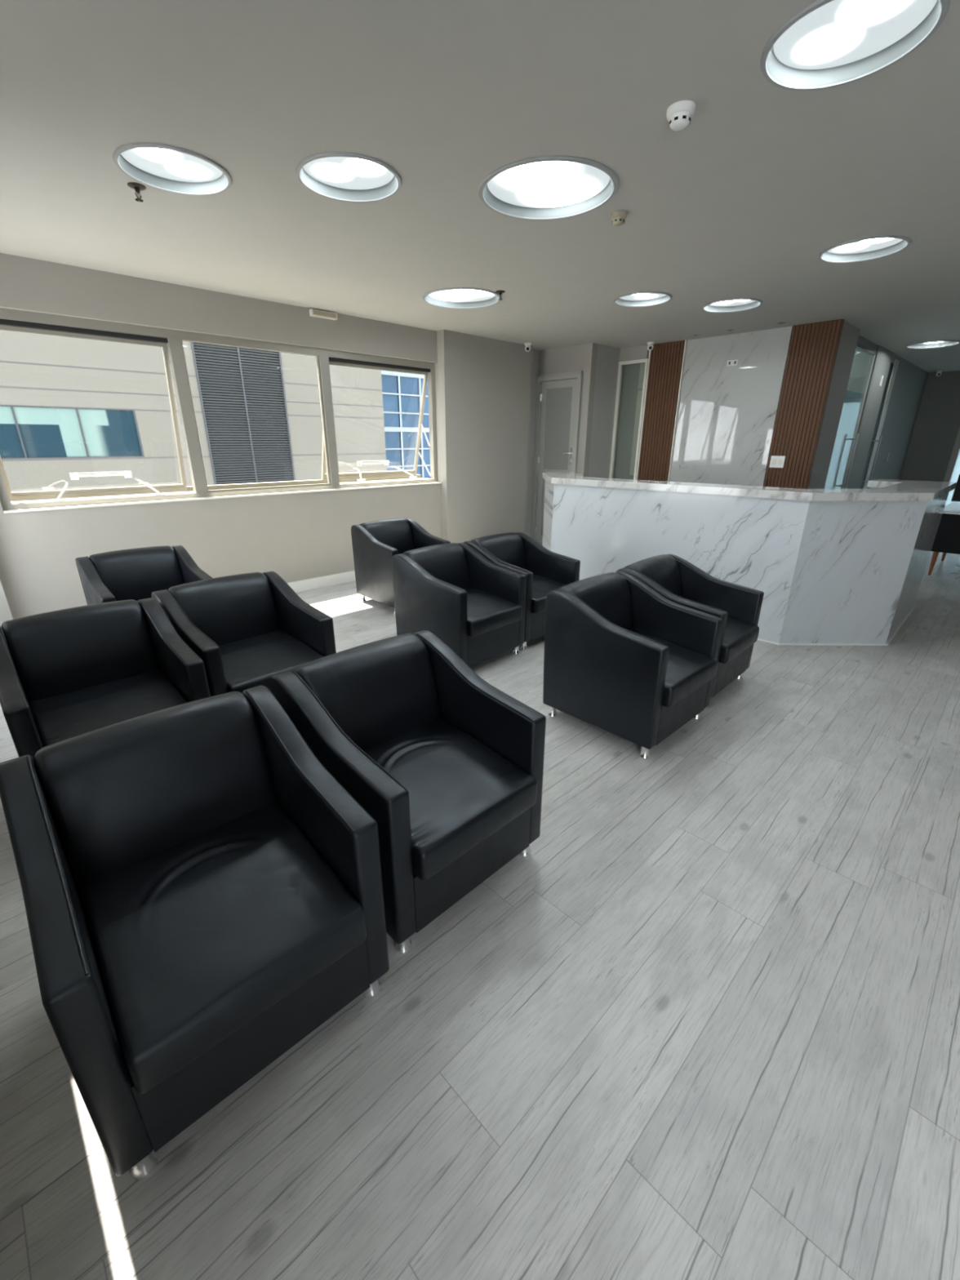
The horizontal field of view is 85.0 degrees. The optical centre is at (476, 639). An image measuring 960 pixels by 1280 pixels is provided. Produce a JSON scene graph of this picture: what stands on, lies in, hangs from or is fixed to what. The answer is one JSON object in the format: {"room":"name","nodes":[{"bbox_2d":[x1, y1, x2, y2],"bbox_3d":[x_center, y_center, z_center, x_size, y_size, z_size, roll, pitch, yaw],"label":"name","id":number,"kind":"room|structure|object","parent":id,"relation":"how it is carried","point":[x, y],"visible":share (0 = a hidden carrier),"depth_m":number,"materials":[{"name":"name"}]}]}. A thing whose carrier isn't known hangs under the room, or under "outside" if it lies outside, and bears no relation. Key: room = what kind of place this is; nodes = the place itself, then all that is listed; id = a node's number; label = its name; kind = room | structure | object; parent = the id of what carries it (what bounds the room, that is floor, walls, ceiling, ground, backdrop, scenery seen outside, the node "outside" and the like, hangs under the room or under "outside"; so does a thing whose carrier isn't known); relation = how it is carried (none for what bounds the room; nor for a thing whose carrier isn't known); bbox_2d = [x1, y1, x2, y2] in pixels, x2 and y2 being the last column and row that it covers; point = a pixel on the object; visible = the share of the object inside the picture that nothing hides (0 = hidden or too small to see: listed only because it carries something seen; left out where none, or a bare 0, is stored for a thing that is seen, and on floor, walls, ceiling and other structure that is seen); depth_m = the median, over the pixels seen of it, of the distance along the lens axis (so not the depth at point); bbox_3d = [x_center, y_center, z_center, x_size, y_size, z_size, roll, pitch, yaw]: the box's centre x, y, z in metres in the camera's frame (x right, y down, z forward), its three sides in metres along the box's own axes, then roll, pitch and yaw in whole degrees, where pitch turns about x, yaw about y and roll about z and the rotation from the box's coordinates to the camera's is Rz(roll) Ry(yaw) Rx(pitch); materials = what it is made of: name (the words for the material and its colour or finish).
{"room":"waiting room","nodes":[
{"label":"waiting room","id":0,"kind":"room"},
{"bbox_2d":[0,580,13,637],"bbox_3d":[-3.758,-1.136,3.462,0.530,2.680,0.260,-19,28,-41],"label":"wall","id":1,"kind":"structure","parent":0,"point":[6,615],"depth_m":3.88,"materials":[{"name":"beige paint"}]},
{"bbox_2d":[0,253,441,619],"bbox_3d":[-2.059,-1.749,5.088,4.330,2.680,0.140,-19,28,-41],"label":"wall","id":2,"kind":"structure","parent":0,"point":[297,536],"depth_m":4.60,"materials":[{"name":"beige paint"}]},
{"bbox_2d":[10,474,427,503],"bbox_3d":[-2.280,-1.517,5.457,4.600,0.185,0.535,-19,28,-41],"label":"window ledge","id":3,"kind":"object","parent":2,"relation":"attached to","point":[189,488],"visible":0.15,"depth_m":5.63,"materials":[{"name":"stone"}]},
{"bbox_2d":[0,307,441,513],"bbox_3d":[-2.106,-2.125,5.106,4.190,1.350,0.461,-19,28,-41],"label":"window","id":4,"kind":"structure","parent":2,"relation":"attached to","point":[170,340],"depth_m":4.60,"materials":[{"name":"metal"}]},
{"bbox_2d":[287,570,355,592],"bbox_3d":[-2.003,-0.529,5.488,4.330,0.115,0.018,-19,28,-41],"label":"baseboard","id":5,"kind":"structure","parent":2,"relation":"attached to","point":[340,578],"depth_m":5.76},
{"bbox_2d":[309,308,337,319],"bbox_3d":[-1.473,-3.122,5.038,0.270,0.053,0.050,-19,28,-41],"label":"emergency light","id":6,"kind":"object","parent":2,"relation":"attached to","point":[313,313],"visible":1,"depth_m":5.02,"materials":[{"name":"beige paint"}]},
{"bbox_2d":[0,543,959,1279],"bbox_3d":[4.311,-0.294,5.238,14.040,0.150,9.560,-19,28,-41],"label":"floor","id":7,"kind":"structure","parent":0,"point":[708,1027],"depth_m":1.37,"materials":[{"name":"grey wood"}]},
{"bbox_2d":[0,597,210,760],"bbox_3d":[-1.660,0.295,2.364,0.673,0.778,0.743,-19,28,-41],"label":"armchair","id":8,"kind":"object","parent":7,"relation":"on","point":[68,673],"visible":0.61,"depth_m":2.34,"materials":[{"name":"black leather"}]},
{"bbox_2d":[28,669,188,747],"bbox_3d":[-1.598,0.338,2.312,0.521,0.150,0.564,-19,28,-41],"label":"seat cushion","id":9,"kind":"object","parent":8,"relation":"on","point":[59,715],"depth_m":2.29,"materials":[{"name":"black leather"}]},
{"bbox_2d":[75,545,212,604],"bbox_3d":[-2.275,-0.212,3.708,0.673,0.778,0.743,-19,28,-41],"label":"armchair","id":10,"kind":"object","parent":7,"relation":"on","point":[134,574],"visible":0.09,"depth_m":3.72,"materials":[{"name":"black leather"}]},
{"bbox_2d":[0,684,389,1180],"bbox_3d":[-0.715,0.657,1.404,0.673,0.778,0.743,-18,27,-40],"label":"armchair","id":11,"kind":"object","parent":7,"relation":"on","point":[202,895],"visible":1,"depth_m":1.29,"materials":[{"name":"black leather"}]},
{"bbox_2d":[79,801,366,1093],"bbox_3d":[-0.654,0.699,1.350,0.521,0.152,0.564,-18,27,-40],"label":"seat cushion","id":12,"kind":"object","parent":11,"relation":"on","point":[195,935],"depth_m":1.25,"materials":[{"name":"black leather"}]},
{"bbox_2d":[151,571,336,696],"bbox_3d":[-1.248,0.089,2.911,0.743,0.778,0.673,19,28,41],"label":"armchair","id":13,"kind":"object","parent":7,"relation":"on","point":[246,629],"visible":0.63,"depth_m":2.88,"materials":[{"name":"black leather"}]},
{"bbox_2d":[218,630,324,693],"bbox_3d":[-1.184,0.131,2.860,0.564,0.150,0.521,19,28,41],"label":"seat cushion","id":14,"kind":"object","parent":13,"relation":"on","point":[250,660],"depth_m":2.81,"materials":[{"name":"black leather"}]},
{"bbox_2d":[351,518,450,615],"bbox_3d":[-0.715,-0.736,5.097,0.673,0.778,0.743,-18,27,-39],"label":"armchair","id":15,"kind":"object","parent":7,"relation":"on","point":[375,544],"visible":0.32,"depth_m":5.01,"materials":[{"name":"black leather"}]},
{"bbox_2d":[270,630,546,955],"bbox_3d":[-0.222,0.469,1.904,0.673,0.778,0.743,-19,28,-41],"label":"armchair","id":16,"kind":"object","parent":7,"relation":"on","point":[447,765],"visible":0.94,"depth_m":1.81,"materials":[{"name":"black leather"}]},
{"bbox_2d":[364,718,537,880],"bbox_3d":[-0.160,0.510,1.851,0.521,0.152,0.564,-19,28,-41],"label":"seat cushion","id":17,"kind":"object","parent":16,"relation":"on","point":[464,784],"depth_m":1.78,"materials":[{"name":"black leather"}]},
{"bbox_2d":[391,542,526,666],"bbox_3d":[-0.110,-0.253,3.817,0.743,0.778,0.673,19,28,40],"label":"armchair","id":18,"kind":"object","parent":7,"relation":"on","point":[475,605],"visible":0.93,"depth_m":3.70,"materials":[{"name":"black leather"}]},
{"bbox_2d":[464,587,522,636],"bbox_3d":[-0.046,-0.211,3.766,0.564,0.150,0.521,19,28,40],"label":"seat cushion","id":19,"kind":"object","parent":18,"relation":"on","point":[489,610],"depth_m":3.66,"materials":[{"name":"black leather"}]},
{"bbox_2d":[463,532,580,650],"bbox_3d":[0.369,-0.431,4.289,0.673,0.778,0.743,-19,28,-41],"label":"armchair","id":20,"kind":"object","parent":7,"relation":"on","point":[546,571],"visible":0.46,"depth_m":4.26,"materials":[{"name":"black leather"}]},
{"bbox_2d":[531,574,567,613],"bbox_3d":[0.432,-0.389,4.237,0.521,0.150,0.564,-19,28,-41],"label":"seat cushion","id":21,"kind":"object","parent":20,"relation":"on","point":[542,584],"depth_m":4.14,"materials":[{"name":"black leather"}]},
{"bbox_2d":[542,571,723,759],"bbox_3d":[0.865,0.091,2.905,0.673,0.778,0.743,-19,28,-40],"label":"armchair","id":22,"kind":"object","parent":7,"relation":"on","point":[630,662],"visible":1,"depth_m":2.76,"materials":[{"name":"black leather"}]},
{"bbox_2d":[631,630,717,707],"bbox_3d":[0.927,0.134,2.852,0.521,0.150,0.564,-19,28,-40],"label":"seat cushion","id":23,"kind":"object","parent":22,"relation":"on","point":[691,664],"depth_m":2.74,"materials":[{"name":"black leather"}]},
{"bbox_2d":[616,554,764,709],"bbox_3d":[1.363,-0.097,3.403,0.743,0.778,0.673,19,28,41],"label":"armchair","id":24,"kind":"object","parent":7,"relation":"on","point":[672,576],"visible":0.43,"depth_m":3.36,"materials":[{"name":"black leather"}]},
{"bbox_2d":[719,616,759,663],"bbox_3d":[1.427,-0.055,3.352,0.564,0.150,0.521,19,28,41],"label":"seat cushion","id":25,"kind":"object","parent":24,"relation":"on","point":[740,633],"depth_m":3.19,"materials":[{"name":"black leather"}]},
{"bbox_2d":[542,471,956,645],"bbox_3d":[2.312,-1.047,5.376,2.095,1.162,3.539,-19,28,-41],"label":"reception desk","id":26,"kind":"object","parent":7,"relation":"on","point":[831,566],"visible":0.85,"depth_m":4.10,"materials":[{"name":"white stone"}]},
{"bbox_2d":[542,471,956,501],"bbox_3d":[2.312,-1.564,5.181,2.095,0.057,3.539,-19,28,-41],"label":"countertop","id":27,"kind":"structure","parent":26,"relation":"on","point":[891,490],"depth_m":4.12,"materials":[{"name":"stone"}]},
{"bbox_2d":[928,502,959,575],"bbox_3d":[6.132,-1.155,6.239,1.400,0.755,1.040,-19,28,-41],"label":"chair","id":28,"kind":"object","parent":7,"relation":"on","point":[947,540],"visible":0.96,"depth_m":6.05,"materials":[{"name":"black leather"}]},
{"bbox_2d":[951,474,959,502],"bbox_3d":[5.957,-1.735,6.167,0.520,0.380,0.200,14,25,32],"label":"monitor","id":29,"kind":"object","parent":28,"relation":"on","point":[956,495],"visible":1,"depth_m":6.28,"materials":[{"name":"black plastic"}]},
{"bbox_2d":[0,0,959,373],"bbox_3d":[4.311,-2.965,4.230,14.040,0.200,9.560,-19,28,-41],"label":"ceiling","id":30,"kind":"structure","parent":0,"point":[744,200],"depth_m":2.29,"materials":[{"name":"white paint"}]},
{"bbox_2d":[127,182,146,202],"bbox_3d":[-1.678,-2.209,2.596,0.080,0.060,0.080,4,21,11],"label":"sprinkler","id":31,"kind":"object","parent":30,"relation":"attached to","point":[138,187],"visible":1,"depth_m":2.58,"materials":[{"name":"brown metal"}]},
{"bbox_2d":[112,142,231,195],"bbox_3d":[-1.405,-2.233,2.419,0.486,0.130,0.486,-19,28,-41],"label":"ceiling light","id":32,"kind":"object","parent":30,"relation":"attached to","point":[165,167],"visible":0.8,"depth_m":2.48,"materials":[{"name":"grey plastic"}]},
{"bbox_2d":[120,147,222,182],"bbox_3d":[-1.405,-2.212,2.427,0.425,0.003,0.425,-19,28,-41],"label":"diffuser","id":33,"kind":"object","parent":32,"relation":"attached to","point":[158,165],"depth_m":2.46,"materials":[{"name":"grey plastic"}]},
{"bbox_2d":[295,151,401,202],"bbox_3d":[-0.609,-2.261,2.492,0.494,0.130,0.494,-19,28,-41],"label":"ceiling light","id":34,"kind":"object","parent":30,"relation":"attached to","point":[337,175],"visible":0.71,"depth_m":2.55,"materials":[{"name":"grey plastic"}]},
{"bbox_2d":[302,156,394,189],"bbox_3d":[-0.609,-2.240,2.500,0.432,0.003,0.432,-19,28,-41],"label":"diffuser","id":35,"kind":"object","parent":34,"relation":"attached to","point":[330,172],"depth_m":2.54,"materials":[{"name":"white plastic"}]},
{"bbox_2d":[422,287,502,308],"bbox_3d":[-0.129,-3.051,4.587,0.700,0.130,0.700,-19,28,-41],"label":"ceiling light","id":36,"kind":"object","parent":30,"relation":"attached to","point":[451,297],"visible":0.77,"depth_m":4.71,"materials":[{"name":"grey plastic"}]},
{"bbox_2d":[428,289,495,302],"bbox_3d":[-0.129,-3.030,4.595,0.612,0.003,0.612,-19,28,-41],"label":"diffuser","id":37,"kind":"object","parent":36,"relation":"attached to","point":[448,295],"depth_m":4.69,"materials":[{"name":"white plastic"}]},
{"bbox_2d":[495,290,505,300],"bbox_3d":[0.198,-2.895,4.415,0.080,0.060,0.080,4,21,11],"label":"sprinkler","id":38,"kind":"object","parent":30,"relation":"attached to","point":[500,292],"visible":1,"depth_m":4.40,"materials":[{"name":"brown metal"}]},
{"bbox_2d":[524,342,531,351],"bbox_3d":[0.656,-3.758,6.750,0.092,0.095,0.092,2,21,5],"label":"security camera","id":39,"kind":"object","parent":30,"relation":"attached to","point":[527,345],"visible":1,"depth_m":6.72,"materials":[{"name":"white plastic"}]},
{"bbox_2d":[478,155,619,220],"bbox_3d":[0.356,-2.308,2.619,0.700,0.130,0.700,-19,28,-41],"label":"ceiling light","id":40,"kind":"object","parent":30,"relation":"attached to","point":[546,188],"visible":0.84,"depth_m":2.67,"materials":[{"name":"grey plastic"}]},
{"bbox_2d":[487,160,610,208],"bbox_3d":[0.356,-2.287,2.627,0.612,0.003,0.612,-19,28,-41],"label":"diffuser","id":41,"kind":"object","parent":40,"relation":"attached to","point":[555,184],"depth_m":2.66,"materials":[{"name":"white plastic"}]},
{"bbox_2d":[610,210,627,226],"bbox_3d":[0.788,-2.333,2.914,0.092,0.052,0.092,-2,21,-5],"label":"smoke detector","id":42,"kind":"object","parent":30,"relation":"attached to","point":[618,218],"visible":1,"depth_m":2.89,"materials":[{"name":"beige plastic"}]},
{"bbox_2d":[613,291,672,306],"bbox_3d":[1.463,-3.060,4.611,0.500,0.130,0.500,-19,28,-41],"label":"ceiling light","id":43,"kind":"object","parent":30,"relation":"attached to","point":[643,298],"visible":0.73,"depth_m":4.73,"materials":[{"name":"grey plastic"}]},
{"bbox_2d":[619,293,666,300],"bbox_3d":[1.463,-3.039,4.619,0.438,0.003,0.438,-19,28,-41],"label":"diffuser","id":44,"kind":"object","parent":43,"relation":"attached to","point":[645,296],"depth_m":4.70,"materials":[{"name":"white plastic"}]},
{"bbox_2d":[647,342,654,351],"bbox_3d":[2.211,-3.731,6.678,0.092,0.095,0.092,6,21,15],"label":"security camera","id":45,"kind":"object","parent":30,"relation":"attached to","point":[650,347],"visible":1,"depth_m":6.65,"materials":[{"name":"white plastic"}]},
{"bbox_2d":[666,100,696,131],"bbox_3d":[0.774,-1.983,1.995,0.104,0.059,0.104,-2,21,-5],"label":"smoke detector","id":46,"kind":"object","parent":30,"relation":"attached to","point":[679,114],"visible":1,"depth_m":1.97,"materials":[{"name":"white plastic"}]},
{"bbox_2d":[702,297,762,312],"bbox_3d":[2.355,-3.140,4.822,0.510,0.130,0.510,-19,28,-41],"label":"ceiling light","id":47,"kind":"object","parent":30,"relation":"attached to","point":[740,304],"visible":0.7,"depth_m":4.94,"materials":[{"name":"grey plastic"}]},
{"bbox_2d":[709,299,755,306],"bbox_3d":[2.355,-3.119,4.830,0.446,0.003,0.446,-19,28,-41],"label":"diffuser","id":48,"kind":"object","parent":47,"relation":"attached to","point":[740,303],"depth_m":4.91,"materials":[{"name":"white plastic"}]},
{"bbox_2d":[760,0,950,90],"bbox_3d":[1.162,-1.932,1.622,0.490,0.130,0.490,-19,28,-41],"label":"ceiling light","id":49,"kind":"object","parent":30,"relation":"attached to","point":[827,43],"visible":0.94,"depth_m":1.68,"materials":[{"name":"grey plastic"}]},
{"bbox_2d":[773,0,937,69],"bbox_3d":[1.162,-1.911,1.630,0.429,0.003,0.429,-19,28,-41],"label":"diffuser","id":50,"kind":"object","parent":49,"relation":"attached to","point":[838,34],"depth_m":1.66,"materials":[{"name":"white plastic"}]},
{"bbox_2d":[818,235,911,262],"bbox_3d":[2.531,-2.609,3.415,0.500,0.130,0.500,-19,28,-41],"label":"ceiling light","id":51,"kind":"object","parent":30,"relation":"attached to","point":[876,246],"visible":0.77,"depth_m":3.50,"materials":[{"name":"grey plastic"}]},
{"bbox_2d":[826,238,902,253],"bbox_3d":[2.531,-2.588,3.423,0.438,0.003,0.438,-19,28,-41],"label":"diffuser","id":52,"kind":"object","parent":51,"relation":"attached to","point":[877,246],"depth_m":3.49,"materials":[{"name":"white plastic"}]},
{"bbox_2d":[905,340,959,348],"bbox_3d":[5.904,-3.874,6.766,0.560,0.130,0.560,-19,28,-41],"label":"ceiling light","id":53,"kind":"object","parent":30,"relation":"attached to","point":[941,343],"visible":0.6,"depth_m":6.90,"materials":[{"name":"grey plastic"}]},
{"bbox_2d":[918,341,950,344],"bbox_3d":[5.904,-3.853,6.774,0.490,0.003,0.490,-19,28,-41],"label":"diffuser","id":54,"kind":"object","parent":53,"relation":"attached to","point":[944,342],"depth_m":6.89,"materials":[{"name":"white plastic"}]},
{"bbox_2d":[935,369,942,376],"bbox_3d":[8.190,-4.721,9.300,0.092,0.095,0.092,6,21,15],"label":"security camera","id":55,"kind":"object","parent":30,"relation":"attached to","point":[938,373],"visible":1,"depth_m":9.27,"materials":[{"name":"white plastic"}]},
{"bbox_2d":[435,329,531,543],"bbox_3d":[0.083,-2.456,6.959,1.530,2.680,0.260,-19,28,-41],"label":"wall","id":56,"kind":"structure","parent":0,"point":[482,384],"depth_m":6.71,"materials":[{"name":"beige paint"}]},
{"bbox_2d":[525,349,539,537],"bbox_3d":[0.723,-2.720,7.659,0.430,2.680,0.080,-19,28,-41],"label":"wall","id":57,"kind":"structure","parent":0,"point":[535,353],"depth_m":7.58,"materials":[{"name":"grey paint"}]},
{"bbox_2d":[538,342,597,476],"bbox_3d":[1.188,-2.665,7.514,0.120,2.680,0.950,-19,28,-41],"label":"wall","id":58,"kind":"structure","parent":57,"relation":"in","point":[583,357],"depth_m":7.02,"materials":[{"name":"beige paint"}]},
{"bbox_2d":[530,370,582,543],"bbox_3d":[1.142,-2.514,7.561,0.159,2.365,0.770,-19,28,-41],"label":"door","id":59,"kind":"structure","parent":58,"relation":"attached to","point":[558,395],"depth_m":7.40,"materials":[{"name":"grey paint"}]},
{"bbox_2d":[588,343,620,478],"bbox_3d":[1.703,-2.643,7.455,0.530,2.680,0.140,-19,28,-41],"label":"wall pier","id":60,"kind":"object","parent":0,"point":[607,357],"visible":0.5,"depth_m":7.21,"materials":[{"name":"grey paint"}]},
{"bbox_2d":[618,320,860,488],"bbox_3d":[3.128,-2.462,6.977,0.800,2.680,2.580,-19,28,-41],"label":"wall","id":61,"kind":"structure","parent":0,"point":[850,333],"depth_m":5.99,"materials":[{"name":"beige paint"}]},
{"bbox_2d":[608,358,648,479],"bbox_3d":[2.138,-2.647,7.481,0.130,2.670,0.430,-19,28,-41],"label":"window","id":62,"kind":"structure","parent":61,"relation":"in","point":[632,375],"depth_m":7.34,"materials":[{"name":"clear glass"}]},
{"bbox_2d":[635,351,650,479],"bbox_3d":[2.277,-2.589,7.312,0.040,2.680,0.020,-19,28,-41],"label":"trim","id":63,"kind":"structure","parent":61,"relation":"attached to","point":[649,351],"depth_m":7.12,"materials":[{"name":"beige paint"}]},
{"bbox_2d":[637,340,684,481],"bbox_3d":[2.445,-2.529,7.154,0.055,2.680,0.455,-19,28,-41],"label":"slatted panel","id":64,"kind":"object","parent":61,"relation":"attached to","point":[665,364],"visible":0.63,"depth_m":6.94,"materials":[{"name":"brown wood"}]},
{"bbox_2d":[667,340,687,481],"bbox_3d":[2.607,-2.469,6.995,0.040,2.680,0.015,-19,28,-41],"label":"trim","id":65,"kind":"structure","parent":61,"relation":"attached to","point":[686,341],"depth_m":6.79,"materials":[{"name":"beige paint"}]},
{"bbox_2d":[669,326,793,486],"bbox_3d":[3.039,-2.321,6.602,0.025,2.680,1.190,-19,28,-41],"label":"marble panel","id":66,"kind":"object","parent":61,"relation":"attached to","point":[726,415],"visible":0.64,"depth_m":6.37,"materials":[{"name":"white stone"}]},
{"bbox_2d":[726,359,737,366],"bbox_3d":[3.031,-3.284,6.223,0.008,0.060,0.120,-19,28,-41],"label":"wall outlet","id":67,"kind":"object","parent":66,"relation":"attached to","point":[731,362],"visible":1,"depth_m":6.22,"materials":[{"name":"white plastic"}]},
{"bbox_2d":[763,319,844,488],"bbox_3d":[3.616,-2.104,6.028,0.055,2.680,0.465,-19,28,-41],"label":"slatted panel","id":68,"kind":"object","parent":61,"relation":"attached to","point":[813,347],"visible":0.68,"depth_m":5.80,"materials":[{"name":"brown wood"}]},
{"bbox_2d":[768,455,785,467],"bbox_3d":[3.502,-2.072,6.112,0.014,0.130,0.150,-19,28,-41],"label":"wall socket","id":69,"kind":"object","parent":68,"relation":"attached to","point":[776,461],"visible":1,"depth_m":6.11,"materials":[{"name":"white plastic"}]},
{"bbox_2d":[771,458,776,465],"bbox_3d":[3.474,-2.079,6.132,0.004,0.070,0.036,-19,28,-41],"label":"outlet","id":70,"kind":"object","parent":69,"relation":"attached to","point":[773,460],"depth_m":6.13,"materials":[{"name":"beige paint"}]},
{"bbox_2d":[777,458,782,465],"bbox_3d":[3.523,-2.062,6.085,0.004,0.070,0.036,-19,28,-41],"label":"outlet","id":71,"kind":"object","parent":69,"relation":"attached to","point":[780,460],"depth_m":6.08,"materials":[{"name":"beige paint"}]},
{"bbox_2d":[844,334,928,488],"bbox_3d":[6.239,-3.004,8.412,5.800,2.680,0.300,-19,28,-41],"label":"wall","id":72,"kind":"structure","parent":0,"point":[910,380],"depth_m":8.15,"materials":[{"name":"grey paint"}]},
{"bbox_2d":[824,342,876,488],"bbox_3d":[4.746,-2.394,6.911,1.400,2.600,0.177,-19,28,-41],"label":"door","id":73,"kind":"structure","parent":72,"relation":"in","point":[853,404],"depth_m":6.99,"materials":[{"name":"clear glass"}]},
{"bbox_2d":[859,359,899,488],"bbox_3d":[6.104,-2.858,8.110,0.440,2.620,0.197,-19,28,-41],"label":"door","id":74,"kind":"structure","parent":72,"relation":"in","point":[877,442],"depth_m":7.94,"materials":[{"name":"grey metal"}]},
{"bbox_2d":[879,375,884,386],"bbox_3d":[5.689,-3.636,7.368,0.080,0.130,0.014,-19,28,-41],"label":"wall switch","id":75,"kind":"object","parent":72,"relation":"attached to","point":[882,377],"visible":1,"depth_m":7.36,"materials":[{"name":"white plastic"}]},
{"bbox_2d":[899,370,959,481],"bbox_3d":[10.408,-2.909,8.160,0.200,2.680,5.900,-19,28,-41],"label":"wall","id":76,"kind":"structure","parent":0,"point":[937,424],"depth_m":9.73,"materials":[{"name":"grey paint"}]},
{"bbox_2d":[943,427,959,506],"bbox_3d":[9.626,-3.107,8.868,0.100,2.050,2.440,-19,28,-41],"label":"window","id":77,"kind":"structure","parent":76,"relation":"in","point":[953,472],"depth_m":9.69,"materials":[{"name":"clear glass"}]},
{"label":"outside","id":78,"kind":"structure","parent":0,"visible":0},
{"bbox_3d":[-19.298,-4.863,34.691,100.000,0.400,64.100,-19,28,-41],"label":"ground","id":79,"kind":"structure","parent":78,"visible":0},
{"bbox_2d":[0,329,386,492],"bbox_3d":[-9.871,-4.437,8.923,15.680,17.000,6.020,-19,28,-41],"label":"building","id":80,"kind":"structure","parent":79,"relation":"on","point":[68,405],"depth_m":9.20,"materials":[{"name":"beige concrete"}]},
{"bbox_2d":[381,370,431,478],"bbox_3d":[-4.681,-8.675,21.640,10.300,15.950,6.060,-19,28,-41],"label":"building","id":81,"kind":"structure","parent":79,"relation":"on","point":[402,392],"depth_m":19.48,"materials":[{"name":"blue glass"}]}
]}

